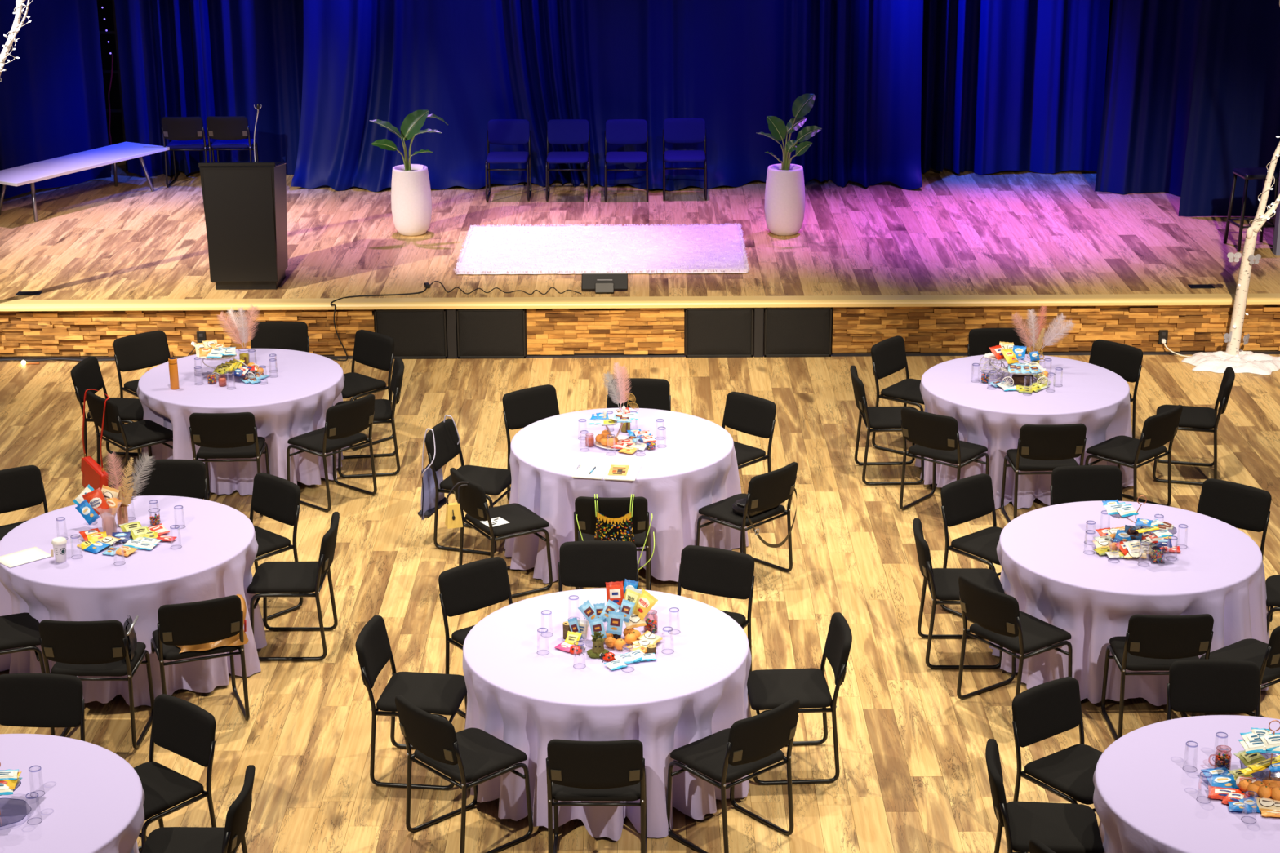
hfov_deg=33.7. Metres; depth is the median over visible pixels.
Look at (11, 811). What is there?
tiered stand
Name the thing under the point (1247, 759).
pouch
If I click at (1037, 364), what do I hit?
pouch
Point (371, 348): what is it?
chair
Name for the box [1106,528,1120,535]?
pouch
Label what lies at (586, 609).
pouch
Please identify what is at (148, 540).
pouch
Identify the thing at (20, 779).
pouch
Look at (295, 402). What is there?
tablecloth
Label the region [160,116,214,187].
chair
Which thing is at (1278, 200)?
fairy lights
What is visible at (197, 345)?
pouch
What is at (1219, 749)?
mug
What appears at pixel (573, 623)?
pouch
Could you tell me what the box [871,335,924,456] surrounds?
chair
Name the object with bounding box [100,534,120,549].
pouch
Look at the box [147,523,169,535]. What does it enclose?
pouch
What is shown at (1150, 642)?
chair
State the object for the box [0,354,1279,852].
floor
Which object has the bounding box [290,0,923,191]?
stage curtain
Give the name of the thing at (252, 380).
pouch
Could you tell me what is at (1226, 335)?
butterfly
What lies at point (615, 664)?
pouch
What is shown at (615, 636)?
cup
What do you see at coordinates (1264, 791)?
mandarin
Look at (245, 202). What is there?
lectern
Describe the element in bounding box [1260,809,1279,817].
pouch
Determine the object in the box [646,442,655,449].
candies
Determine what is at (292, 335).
chair
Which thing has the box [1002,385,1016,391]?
pouch
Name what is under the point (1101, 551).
pouch
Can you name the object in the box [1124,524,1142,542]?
pouch
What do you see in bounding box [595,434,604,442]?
mandarin
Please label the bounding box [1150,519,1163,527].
pouch
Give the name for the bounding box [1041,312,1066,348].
feather plume
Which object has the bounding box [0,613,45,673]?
chair
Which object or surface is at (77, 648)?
chair
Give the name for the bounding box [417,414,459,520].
drawstring bag
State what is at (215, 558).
tablecloth
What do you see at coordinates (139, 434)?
chair
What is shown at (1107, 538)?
pouch
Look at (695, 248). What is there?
shag rug
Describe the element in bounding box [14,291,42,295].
pocket
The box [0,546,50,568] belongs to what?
paper sheet
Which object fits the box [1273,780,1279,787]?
mandarin
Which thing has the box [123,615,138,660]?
tote
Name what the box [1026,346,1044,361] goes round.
ribbon
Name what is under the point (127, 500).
frond
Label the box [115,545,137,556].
pouch
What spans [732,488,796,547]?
shoulder bag
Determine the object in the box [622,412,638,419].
pouch
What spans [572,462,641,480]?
open binder
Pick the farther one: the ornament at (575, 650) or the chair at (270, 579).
the chair at (270, 579)
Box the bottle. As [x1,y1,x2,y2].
[168,357,179,389]
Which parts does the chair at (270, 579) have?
seat, frame, frame, backrest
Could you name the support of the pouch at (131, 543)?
on the tablecloth at (215, 558)
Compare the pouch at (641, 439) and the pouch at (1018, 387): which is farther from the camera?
the pouch at (1018, 387)
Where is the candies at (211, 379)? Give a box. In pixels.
[207,374,216,383]
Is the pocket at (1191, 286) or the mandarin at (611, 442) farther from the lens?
the pocket at (1191, 286)
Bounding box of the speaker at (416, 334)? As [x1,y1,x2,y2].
[374,309,447,359]
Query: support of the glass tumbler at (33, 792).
on the tablecloth at (93, 799)
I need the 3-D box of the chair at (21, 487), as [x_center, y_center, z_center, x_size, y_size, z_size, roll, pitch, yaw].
[-4.015,0.737,13.740,0.476,0.814,0.547,-13,22,-33]
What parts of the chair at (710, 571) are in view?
frame, backrest, seat, frame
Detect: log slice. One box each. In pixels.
[562,621,571,639]
[646,644,656,653]
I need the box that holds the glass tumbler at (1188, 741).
[1182,741,1198,772]
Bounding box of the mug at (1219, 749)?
[1208,745,1231,770]
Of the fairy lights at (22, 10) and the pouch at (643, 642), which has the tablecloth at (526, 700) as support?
the pouch at (643, 642)
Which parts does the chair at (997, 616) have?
frame, backrest, seat, frame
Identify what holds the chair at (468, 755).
on the floor at (913, 777)
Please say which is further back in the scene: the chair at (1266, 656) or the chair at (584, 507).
the chair at (584, 507)
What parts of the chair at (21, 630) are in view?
seat, frame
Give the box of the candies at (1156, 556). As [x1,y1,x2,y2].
[1150,549,1164,562]
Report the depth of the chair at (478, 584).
12.20 m
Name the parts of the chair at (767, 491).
frame, seat, frame, backrest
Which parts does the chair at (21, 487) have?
seat, backrest, frame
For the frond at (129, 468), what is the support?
in the vase at (122, 513)
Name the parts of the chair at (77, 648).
frame, backrest, seat, frame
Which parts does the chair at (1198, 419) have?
seat, frame, frame, backrest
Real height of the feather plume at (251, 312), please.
0.359 m
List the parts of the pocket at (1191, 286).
lid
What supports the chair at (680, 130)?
on the floor at (967, 232)
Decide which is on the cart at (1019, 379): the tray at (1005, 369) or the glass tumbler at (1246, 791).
the tray at (1005, 369)
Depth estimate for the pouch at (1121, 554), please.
12.39 m
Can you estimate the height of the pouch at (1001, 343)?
0.078 m
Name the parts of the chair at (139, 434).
backrest, frame, seat, frame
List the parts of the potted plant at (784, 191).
stem, stem, stem, pot, stem, stem, stem, stem, stem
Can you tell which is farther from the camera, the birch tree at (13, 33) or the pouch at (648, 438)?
the birch tree at (13, 33)
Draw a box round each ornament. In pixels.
[568,645,585,656]
[599,652,615,662]
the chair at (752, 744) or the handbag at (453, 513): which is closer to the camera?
the chair at (752, 744)
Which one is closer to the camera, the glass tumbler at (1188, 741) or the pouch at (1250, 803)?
the pouch at (1250, 803)
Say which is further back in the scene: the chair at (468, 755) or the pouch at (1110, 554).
the pouch at (1110, 554)
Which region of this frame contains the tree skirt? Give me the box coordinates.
[1181,349,1279,375]
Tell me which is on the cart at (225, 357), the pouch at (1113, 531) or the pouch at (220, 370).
the pouch at (220, 370)
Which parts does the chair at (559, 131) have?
frame, seat, backrest, frame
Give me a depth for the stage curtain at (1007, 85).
23.87 m
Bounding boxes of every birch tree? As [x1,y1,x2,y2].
[0,0,30,75]
[1225,142,1279,355]
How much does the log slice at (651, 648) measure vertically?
0.039 m
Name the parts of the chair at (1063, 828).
backrest, frame, frame, seat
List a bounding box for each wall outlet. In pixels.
[196,331,206,342]
[1158,329,1168,344]
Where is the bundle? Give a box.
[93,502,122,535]
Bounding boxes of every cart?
[195,353,259,381]
[979,352,1048,386]
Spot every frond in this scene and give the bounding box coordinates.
[117,457,133,506]
[118,486,124,506]
[123,487,133,506]
[1033,328,1044,350]
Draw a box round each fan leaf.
[624,392,635,406]
[628,402,638,412]
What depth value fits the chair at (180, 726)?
10.43 m
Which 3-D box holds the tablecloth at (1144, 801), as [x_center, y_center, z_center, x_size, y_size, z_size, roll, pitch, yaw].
[2.913,2.032,9.778,1.639,0.749,1.686,1,18,4]
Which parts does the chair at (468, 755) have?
backrest, frame, seat, frame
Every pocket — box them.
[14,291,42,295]
[1187,284,1214,288]
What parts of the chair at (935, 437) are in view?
frame, backrest, seat, frame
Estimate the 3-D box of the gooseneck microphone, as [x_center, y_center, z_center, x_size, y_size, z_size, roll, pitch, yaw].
[-3.489,-2.669,19.239,0.127,0.555,0.058,4,19,13]
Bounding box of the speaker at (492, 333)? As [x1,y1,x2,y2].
[456,308,525,359]
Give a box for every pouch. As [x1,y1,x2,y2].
[0,768,18,780]
[0,771,22,789]
[0,782,13,795]
[13,777,22,791]
[73,484,93,505]
[75,498,99,524]
[76,541,95,549]
[79,528,100,541]
[82,487,108,515]
[83,541,111,553]
[86,531,106,542]
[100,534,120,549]
[101,484,119,500]
[102,546,119,555]
[105,497,121,507]
[111,531,130,542]
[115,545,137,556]
[118,520,142,537]
[123,538,146,547]
[128,525,148,540]
[133,543,156,550]
[140,537,161,546]
[141,530,158,539]
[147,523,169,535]
[155,535,176,542]
[194,342,204,355]
[199,347,212,356]
[202,338,217,347]
[205,352,222,357]
[208,348,226,355]
[209,342,225,348]
[213,364,226,375]
[218,346,235,351]
[220,363,230,373]
[222,351,236,355]
[225,361,236,371]
[229,360,240,369]
[231,368,245,377]
[233,359,244,368]
[239,367,249,375]
[239,377,250,383]
[240,365,254,371]
[241,365,252,373]
[247,370,255,377]
[248,377,261,383]
[254,372,264,379]
[259,373,269,378]
[554,641,575,652]
[564,631,582,645]
[567,617,582,639]
[577,600,596,621]
[577,619,589,639]
[587,418,604,424]
[588,617,606,638]
[590,413,597,419]
[593,603,606,622]
[595,413,608,419]
[599,599,620,622]
[601,418,616,426]
[604,660,627,670]
[605,581,623,607]
[605,610,624,635]
[610,442,627,448]
[613,413,622,418]
[614,653,639,663]
[617,417,631,422]
[617,438,633,444]
[617,446,639,453]
[617,585,642,615]
[618,598,635,622]
[621,407,630,413]
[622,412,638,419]
[623,578,638,595]
[623,648,644,662]
[624,613,647,629]
[626,429,640,435]
[626,435,641,442]
[626,643,647,653]
[630,442,646,450]
[631,640,657,648]
[633,430,649,435]
[633,588,657,620]
[636,433,655,441]
[637,631,662,644]
[640,435,656,443]
[640,653,657,661]
[988,345,1004,359]
[988,380,999,386]
[995,381,1010,387]
[999,341,1008,349]
[1000,348,1018,364]
[1002,342,1013,351]
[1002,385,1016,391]
[1008,362,1017,373]
[1013,345,1026,359]
[1015,363,1021,373]
[1015,384,1028,391]
[1018,386,1032,393]
[1019,364,1031,373]
[1026,362,1041,367]
[1026,384,1041,391]
[1028,365,1042,374]
[1029,351,1039,361]
[1030,381,1049,389]
[1033,373,1048,379]
[1035,377,1051,384]
[1092,540,1111,548]
[1093,535,1114,542]
[1093,546,1113,555]
[1095,527,1110,536]
[1102,499,1118,511]
[1102,502,1125,515]
[1105,551,1124,558]
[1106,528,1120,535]
[1112,529,1132,542]
[1113,550,1124,557]
[1114,540,1128,555]
[1115,504,1138,516]
[1115,526,1124,530]
[1123,539,1143,552]
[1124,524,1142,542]
[1124,551,1147,559]
[1134,517,1152,527]
[1135,526,1159,533]
[1141,532,1149,540]
[1141,538,1156,547]
[1142,544,1152,555]
[1146,534,1164,543]
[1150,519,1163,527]
[1152,529,1173,537]
[1154,538,1173,547]
[1158,546,1170,551]
[1163,546,1181,552]
[1200,766,1226,776]
[1205,773,1239,789]
[1208,786,1241,799]
[1221,768,1235,782]
[1221,791,1249,804]
[1227,768,1253,781]
[1227,801,1249,812]
[1233,750,1266,767]
[1235,776,1256,786]
[1238,739,1264,753]
[1238,797,1261,813]
[1239,766,1267,775]
[1240,729,1271,742]
[1247,755,1279,771]
[1251,727,1269,737]
[1253,796,1279,810]
[1258,733,1279,751]
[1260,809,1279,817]
[1261,746,1279,754]
[1267,763,1279,772]
[1272,801,1279,811]
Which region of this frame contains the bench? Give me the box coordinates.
[0,141,169,222]
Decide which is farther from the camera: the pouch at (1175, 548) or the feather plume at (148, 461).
the feather plume at (148, 461)
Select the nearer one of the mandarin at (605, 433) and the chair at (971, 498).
the chair at (971, 498)
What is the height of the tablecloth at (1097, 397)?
0.749 m
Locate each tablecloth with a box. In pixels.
[0,495,266,706]
[0,733,144,852]
[136,348,349,495]
[461,587,751,840]
[503,408,748,583]
[915,354,1133,509]
[988,500,1269,706]
[1093,715,1279,852]
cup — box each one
[50,537,66,563]
[613,634,621,639]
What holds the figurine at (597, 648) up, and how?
on the tablecloth at (526, 700)
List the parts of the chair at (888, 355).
backrest, seat, frame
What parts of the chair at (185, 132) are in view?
frame, backrest, seat, frame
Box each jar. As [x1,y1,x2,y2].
[217,373,226,386]
[585,433,594,447]
[643,609,657,634]
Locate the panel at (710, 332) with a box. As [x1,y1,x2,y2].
[685,307,753,357]
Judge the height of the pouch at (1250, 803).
0.032 m
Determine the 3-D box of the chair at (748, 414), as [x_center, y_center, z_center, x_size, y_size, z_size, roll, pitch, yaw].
[0.651,0.229,15.185,0.476,0.814,0.547,17,25,41]
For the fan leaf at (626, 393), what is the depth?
14.59 m
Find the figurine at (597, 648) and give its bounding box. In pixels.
[586,631,608,658]
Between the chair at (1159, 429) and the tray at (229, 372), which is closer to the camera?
the chair at (1159, 429)
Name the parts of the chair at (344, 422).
frame, seat, backrest, frame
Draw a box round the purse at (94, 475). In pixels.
[80,389,109,489]
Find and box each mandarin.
[255,367,263,373]
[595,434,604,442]
[600,436,608,445]
[601,430,610,438]
[604,631,613,641]
[604,636,615,648]
[606,437,616,446]
[609,435,617,442]
[613,638,626,649]
[622,627,634,636]
[624,633,636,644]
[629,630,640,639]
[1040,370,1048,377]
[1109,533,1115,542]
[1109,542,1119,551]
[1238,778,1252,792]
[1246,782,1259,795]
[1253,781,1265,786]
[1257,785,1271,798]
[1262,779,1273,785]
[1265,782,1279,788]
[1271,786,1279,800]
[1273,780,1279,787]
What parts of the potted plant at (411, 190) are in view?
stem, stem, stem, stem, pot, stem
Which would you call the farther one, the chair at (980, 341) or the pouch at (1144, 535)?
the chair at (980, 341)
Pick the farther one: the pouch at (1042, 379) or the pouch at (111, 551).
the pouch at (1042, 379)
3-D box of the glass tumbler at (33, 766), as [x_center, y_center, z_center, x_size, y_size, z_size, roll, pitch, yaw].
[-2.773,1.630,9.699,0.067,0.134,0.067,-9,20,-24]
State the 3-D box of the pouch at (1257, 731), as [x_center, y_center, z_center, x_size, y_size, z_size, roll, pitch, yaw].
[2.817,1.401,9.585,0.080,0.043,0.062,3,19,10]
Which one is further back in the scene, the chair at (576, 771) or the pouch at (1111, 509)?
the pouch at (1111, 509)
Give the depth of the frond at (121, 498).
12.91 m
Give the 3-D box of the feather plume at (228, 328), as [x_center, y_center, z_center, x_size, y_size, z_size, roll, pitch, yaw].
[-3.134,-0.738,16.130,0.205,0.309,0.049,-3,19,-8]
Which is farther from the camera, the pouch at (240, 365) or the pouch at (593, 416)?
the pouch at (240, 365)
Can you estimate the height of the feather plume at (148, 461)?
0.371 m
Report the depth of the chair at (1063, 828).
9.91 m
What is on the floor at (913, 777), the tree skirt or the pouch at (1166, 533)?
the tree skirt
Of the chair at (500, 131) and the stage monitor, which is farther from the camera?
the chair at (500, 131)
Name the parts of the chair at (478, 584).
frame, seat, backrest, frame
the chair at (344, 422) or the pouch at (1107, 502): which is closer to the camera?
the pouch at (1107, 502)
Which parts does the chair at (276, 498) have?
frame, seat, backrest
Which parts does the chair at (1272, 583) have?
seat, frame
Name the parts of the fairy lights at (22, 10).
cord, cord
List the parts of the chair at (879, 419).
backrest, frame, seat, frame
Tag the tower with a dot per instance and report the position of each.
(105, 32)
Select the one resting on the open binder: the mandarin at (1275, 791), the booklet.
the booklet
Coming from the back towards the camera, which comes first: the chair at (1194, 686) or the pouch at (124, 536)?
the pouch at (124, 536)
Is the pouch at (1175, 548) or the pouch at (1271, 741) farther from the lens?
the pouch at (1175, 548)
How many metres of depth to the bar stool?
20.51 m
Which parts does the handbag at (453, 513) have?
handle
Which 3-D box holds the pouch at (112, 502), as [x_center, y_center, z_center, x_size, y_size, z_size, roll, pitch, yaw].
[-3.222,0.475,12.857,0.124,0.116,0.058,4,19,13]
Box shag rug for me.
[454,222,750,274]
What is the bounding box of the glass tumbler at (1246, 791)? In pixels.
[1240,791,1257,823]
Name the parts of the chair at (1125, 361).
backrest, frame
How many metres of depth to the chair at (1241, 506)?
13.41 m
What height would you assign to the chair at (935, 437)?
0.814 m
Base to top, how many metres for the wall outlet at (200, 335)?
0.130 m
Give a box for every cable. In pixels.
[0,358,115,361]
[326,282,430,360]
[430,280,581,294]
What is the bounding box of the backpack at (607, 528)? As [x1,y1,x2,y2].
[576,493,654,572]
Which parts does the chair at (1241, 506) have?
backrest, frame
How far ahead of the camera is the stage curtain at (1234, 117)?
21.63 m
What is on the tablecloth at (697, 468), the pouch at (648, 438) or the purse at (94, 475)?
the pouch at (648, 438)
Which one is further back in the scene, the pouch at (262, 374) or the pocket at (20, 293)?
the pocket at (20, 293)
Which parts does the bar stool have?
leg, leg, seat, leg, leg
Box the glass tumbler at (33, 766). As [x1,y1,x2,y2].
[28,765,44,797]
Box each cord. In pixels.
[167,339,203,361]
[1160,338,1192,356]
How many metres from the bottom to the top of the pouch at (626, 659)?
0.028 m
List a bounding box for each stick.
[1142,525,1168,530]
[1157,524,1173,529]
[1160,521,1173,527]
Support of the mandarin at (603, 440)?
on the plate stand at (624, 408)
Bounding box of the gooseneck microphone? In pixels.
[253,103,261,162]
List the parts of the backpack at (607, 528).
loose cord, shoulder cord, shoulder cord, shoulder cord, loose cord, loose cord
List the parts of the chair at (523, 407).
frame, backrest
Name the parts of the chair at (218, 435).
frame, backrest, seat, frame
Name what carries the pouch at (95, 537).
on the pouch at (109, 540)
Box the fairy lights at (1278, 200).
[1227,0,1279,337]
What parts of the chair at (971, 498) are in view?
backrest, frame, seat, frame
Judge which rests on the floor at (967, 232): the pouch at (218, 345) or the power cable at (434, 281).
the power cable at (434, 281)
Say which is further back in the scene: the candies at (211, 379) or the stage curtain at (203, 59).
the stage curtain at (203, 59)
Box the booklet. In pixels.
[608,464,629,475]
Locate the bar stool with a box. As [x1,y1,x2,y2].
[1223,167,1279,252]
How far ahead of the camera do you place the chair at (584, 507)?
13.30 m
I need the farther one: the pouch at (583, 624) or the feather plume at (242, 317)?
the feather plume at (242, 317)
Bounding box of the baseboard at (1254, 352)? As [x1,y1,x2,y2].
[0,351,1279,360]
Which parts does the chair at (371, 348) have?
frame, seat, frame, backrest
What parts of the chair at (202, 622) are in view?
frame, seat, backrest, frame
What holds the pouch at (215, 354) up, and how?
on the cart at (225, 357)
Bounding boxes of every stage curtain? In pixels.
[0,0,111,199]
[114,0,303,176]
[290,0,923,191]
[920,0,1110,174]
[1094,0,1201,195]
[1177,0,1279,217]
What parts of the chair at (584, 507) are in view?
frame, backrest, seat, frame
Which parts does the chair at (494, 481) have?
backrest, frame, frame, seat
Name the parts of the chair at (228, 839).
seat, frame, backrest, frame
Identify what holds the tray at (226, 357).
on the cart at (225, 357)
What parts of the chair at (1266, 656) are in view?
seat, frame, backrest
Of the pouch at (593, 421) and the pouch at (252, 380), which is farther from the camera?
the pouch at (252, 380)
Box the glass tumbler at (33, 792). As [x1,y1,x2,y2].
[25,791,42,825]
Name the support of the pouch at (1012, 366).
on the cart at (1019, 379)
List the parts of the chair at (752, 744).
frame, seat, backrest, frame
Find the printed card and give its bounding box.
[480,516,510,526]
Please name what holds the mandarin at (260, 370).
on the tablecloth at (295, 402)
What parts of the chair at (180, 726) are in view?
frame, seat, frame, backrest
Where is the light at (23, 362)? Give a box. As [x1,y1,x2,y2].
[21,360,39,364]
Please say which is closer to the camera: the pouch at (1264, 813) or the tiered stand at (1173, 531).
the pouch at (1264, 813)
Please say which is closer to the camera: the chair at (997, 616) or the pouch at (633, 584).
the pouch at (633, 584)
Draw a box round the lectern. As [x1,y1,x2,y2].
[198,161,288,289]
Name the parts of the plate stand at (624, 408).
plate, plate, plate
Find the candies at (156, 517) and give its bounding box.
[149,513,159,524]
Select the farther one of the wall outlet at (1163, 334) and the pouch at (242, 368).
the wall outlet at (1163, 334)
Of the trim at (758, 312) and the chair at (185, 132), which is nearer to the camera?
the trim at (758, 312)
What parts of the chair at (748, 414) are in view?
frame, seat, backrest, frame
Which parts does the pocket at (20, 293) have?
lid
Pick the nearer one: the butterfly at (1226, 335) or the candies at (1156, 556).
the candies at (1156, 556)
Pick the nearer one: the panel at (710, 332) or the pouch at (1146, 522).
the pouch at (1146, 522)
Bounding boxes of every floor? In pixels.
[0,160,1279,299]
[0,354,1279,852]
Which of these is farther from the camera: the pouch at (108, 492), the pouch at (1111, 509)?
the pouch at (108, 492)
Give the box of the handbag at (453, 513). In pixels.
[444,481,468,528]
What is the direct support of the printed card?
on the chair at (473, 499)
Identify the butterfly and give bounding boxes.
[1223,332,1231,342]
[1226,252,1241,262]
[1248,253,1261,264]
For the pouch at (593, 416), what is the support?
on the plate stand at (624, 408)
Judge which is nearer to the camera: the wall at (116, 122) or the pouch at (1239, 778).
the pouch at (1239, 778)
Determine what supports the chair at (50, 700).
on the floor at (913, 777)
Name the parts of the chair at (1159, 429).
frame, seat, frame, backrest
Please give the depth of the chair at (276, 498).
13.59 m
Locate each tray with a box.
[195,353,237,359]
[213,365,257,374]
[983,352,1025,361]
[1001,365,1045,374]
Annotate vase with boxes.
[116,505,128,524]
[238,347,249,365]
[620,422,630,432]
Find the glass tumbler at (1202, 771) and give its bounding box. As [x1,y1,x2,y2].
[1196,771,1212,804]
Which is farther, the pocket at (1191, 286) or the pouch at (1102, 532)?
the pocket at (1191, 286)
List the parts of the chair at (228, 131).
frame, backrest, seat, frame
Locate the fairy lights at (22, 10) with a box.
[0,0,32,80]
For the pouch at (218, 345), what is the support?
on the cart at (225, 357)
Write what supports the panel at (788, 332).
in the wall at (1191, 328)
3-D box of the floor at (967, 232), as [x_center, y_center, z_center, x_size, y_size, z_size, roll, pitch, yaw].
[0.094,-2.179,22.185,16.100,0.052,6.912,0,18,0]
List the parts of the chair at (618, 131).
frame, seat, backrest, frame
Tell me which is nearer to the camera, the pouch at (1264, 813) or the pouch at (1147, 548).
the pouch at (1264, 813)
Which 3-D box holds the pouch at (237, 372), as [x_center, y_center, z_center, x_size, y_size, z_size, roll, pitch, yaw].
[-3.010,-0.405,15.831,0.090,0.043,0.075,10,21,29]
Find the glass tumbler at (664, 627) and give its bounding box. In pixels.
[661,626,674,654]
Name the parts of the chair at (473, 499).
backrest, frame, seat, frame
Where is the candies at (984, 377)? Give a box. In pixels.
[981,373,989,382]
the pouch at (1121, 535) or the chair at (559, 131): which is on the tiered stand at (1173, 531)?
the pouch at (1121, 535)
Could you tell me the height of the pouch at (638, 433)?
0.032 m
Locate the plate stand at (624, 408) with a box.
[590,405,638,449]
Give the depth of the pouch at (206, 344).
16.00 m
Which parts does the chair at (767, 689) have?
frame, seat, frame, backrest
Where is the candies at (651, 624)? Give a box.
[644,617,657,632]
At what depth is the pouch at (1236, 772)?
9.74 m
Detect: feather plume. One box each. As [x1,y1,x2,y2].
[104,451,126,506]
[123,453,154,500]
[217,312,244,349]
[226,306,244,348]
[235,306,250,343]
[239,302,260,346]
[602,370,622,408]
[612,362,626,410]
[617,363,631,403]
[1011,312,1034,351]
[1025,308,1041,351]
[1034,305,1047,351]
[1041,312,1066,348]
[1041,318,1075,349]
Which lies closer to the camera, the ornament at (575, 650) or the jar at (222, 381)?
the ornament at (575, 650)
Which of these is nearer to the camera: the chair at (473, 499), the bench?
the chair at (473, 499)
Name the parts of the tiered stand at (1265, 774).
dish, dish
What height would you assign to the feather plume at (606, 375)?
0.289 m
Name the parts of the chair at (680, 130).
frame, backrest, seat, frame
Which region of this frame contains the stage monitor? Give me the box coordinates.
[582,272,627,293]
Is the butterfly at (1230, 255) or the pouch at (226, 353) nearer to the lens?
the pouch at (226, 353)
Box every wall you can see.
[0,305,1279,357]
[96,0,1113,145]
[1272,172,1279,255]
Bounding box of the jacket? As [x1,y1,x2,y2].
[176,594,248,653]
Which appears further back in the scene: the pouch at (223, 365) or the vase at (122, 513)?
the pouch at (223, 365)
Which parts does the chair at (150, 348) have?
frame, seat, backrest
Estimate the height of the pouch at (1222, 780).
0.042 m
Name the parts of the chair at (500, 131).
frame, seat, backrest, frame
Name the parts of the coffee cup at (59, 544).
lid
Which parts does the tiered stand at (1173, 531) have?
dish, dish, dish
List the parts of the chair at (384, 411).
seat, frame, frame, backrest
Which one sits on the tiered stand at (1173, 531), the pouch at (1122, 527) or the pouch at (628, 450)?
the pouch at (1122, 527)
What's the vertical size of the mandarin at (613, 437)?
0.059 m
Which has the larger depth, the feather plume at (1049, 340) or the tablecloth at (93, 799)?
the feather plume at (1049, 340)
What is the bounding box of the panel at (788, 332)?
[764,306,831,357]
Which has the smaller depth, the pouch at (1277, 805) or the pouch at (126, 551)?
the pouch at (1277, 805)
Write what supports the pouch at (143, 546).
on the tablecloth at (215, 558)
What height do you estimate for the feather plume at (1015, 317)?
0.335 m
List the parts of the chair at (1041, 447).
frame, seat, backrest, frame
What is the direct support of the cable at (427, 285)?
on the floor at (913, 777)
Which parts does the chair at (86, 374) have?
backrest, frame, seat, frame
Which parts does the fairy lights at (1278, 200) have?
cord, cord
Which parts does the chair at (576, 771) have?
frame, backrest, seat, frame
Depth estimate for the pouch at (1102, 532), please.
12.62 m
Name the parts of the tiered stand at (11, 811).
dish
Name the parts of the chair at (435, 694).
backrest, frame, seat, frame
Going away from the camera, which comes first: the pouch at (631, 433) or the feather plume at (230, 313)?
the pouch at (631, 433)
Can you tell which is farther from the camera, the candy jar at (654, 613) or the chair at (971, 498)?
the chair at (971, 498)
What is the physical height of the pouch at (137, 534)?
0.045 m
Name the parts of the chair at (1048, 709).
frame, backrest, seat, frame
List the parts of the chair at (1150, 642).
frame, seat, backrest, frame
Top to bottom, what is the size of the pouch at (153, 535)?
0.034 m
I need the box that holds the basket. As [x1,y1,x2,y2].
[1012,373,1033,385]
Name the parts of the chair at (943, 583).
backrest, frame, frame, seat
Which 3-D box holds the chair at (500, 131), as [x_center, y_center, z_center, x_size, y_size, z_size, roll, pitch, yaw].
[-1.436,-2.899,23.011,0.476,0.814,0.547,0,18,0]
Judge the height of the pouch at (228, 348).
0.032 m
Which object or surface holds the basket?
on the cart at (1019, 379)
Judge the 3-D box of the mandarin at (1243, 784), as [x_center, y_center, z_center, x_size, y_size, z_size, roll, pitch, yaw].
[2.762,1.637,9.627,0.064,0.060,0.065,-2,18,-6]
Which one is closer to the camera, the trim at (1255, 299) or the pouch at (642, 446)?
the pouch at (642, 446)
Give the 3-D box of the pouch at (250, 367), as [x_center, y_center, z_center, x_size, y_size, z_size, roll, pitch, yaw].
[-2.971,-0.425,15.862,0.090,0.042,0.075,8,20,25]
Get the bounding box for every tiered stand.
[0,763,31,826]
[1106,495,1177,555]
[1238,720,1279,798]
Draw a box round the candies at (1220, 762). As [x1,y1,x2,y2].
[1214,753,1231,769]
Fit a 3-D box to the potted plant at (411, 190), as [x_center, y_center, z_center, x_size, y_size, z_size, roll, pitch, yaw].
[-2.288,-2.546,21.208,0.759,1.289,0.593,0,18,0]
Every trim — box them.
[0,293,1279,311]
[446,309,457,358]
[753,307,764,357]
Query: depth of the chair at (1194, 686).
10.88 m
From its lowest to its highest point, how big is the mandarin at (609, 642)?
0.059 m
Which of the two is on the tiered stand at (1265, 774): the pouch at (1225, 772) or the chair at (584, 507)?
the pouch at (1225, 772)
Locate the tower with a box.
[99,0,128,170]
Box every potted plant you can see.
[369,109,448,235]
[755,93,822,235]
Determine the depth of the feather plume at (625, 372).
14.57 m
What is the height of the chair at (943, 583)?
0.814 m
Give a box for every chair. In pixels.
[0,465,48,541]
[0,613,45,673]
[0,673,84,741]
[38,619,154,749]
[70,355,143,475]
[84,389,173,488]
[113,330,170,424]
[133,693,216,851]
[136,459,207,500]
[140,764,255,852]
[151,595,249,720]
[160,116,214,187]
[189,412,270,515]
[206,115,258,162]
[247,511,339,661]
[249,472,302,622]
[250,321,309,352]
[286,394,377,511]
[334,357,404,478]
[341,329,395,450]
[355,615,466,790]
[395,694,533,852]
[425,418,511,555]
[438,556,512,717]
[449,467,552,599]
[484,119,531,201]
[502,384,559,502]
[545,119,591,201]
[546,739,646,852]
[558,540,638,591]
[573,496,651,590]
[604,119,648,201]
[606,377,671,410]
[662,117,706,199]
[666,697,799,852]
[677,545,754,671]
[696,462,797,572]
[721,391,776,472]
[746,612,852,785]
[849,365,924,485]
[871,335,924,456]
[899,406,989,510]
[912,518,1004,669]
[939,473,1003,622]
[956,574,1072,720]
[967,327,1026,356]
[985,738,1103,852]
[1000,423,1086,523]
[1012,676,1102,852]
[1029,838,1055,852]
[1050,465,1122,505]
[1084,404,1182,506]
[1088,339,1142,438]
[1101,613,1213,741]
[1152,366,1235,485]
[1166,659,1260,720]
[1191,626,1279,717]
[1196,478,1271,558]
[1265,574,1279,632]

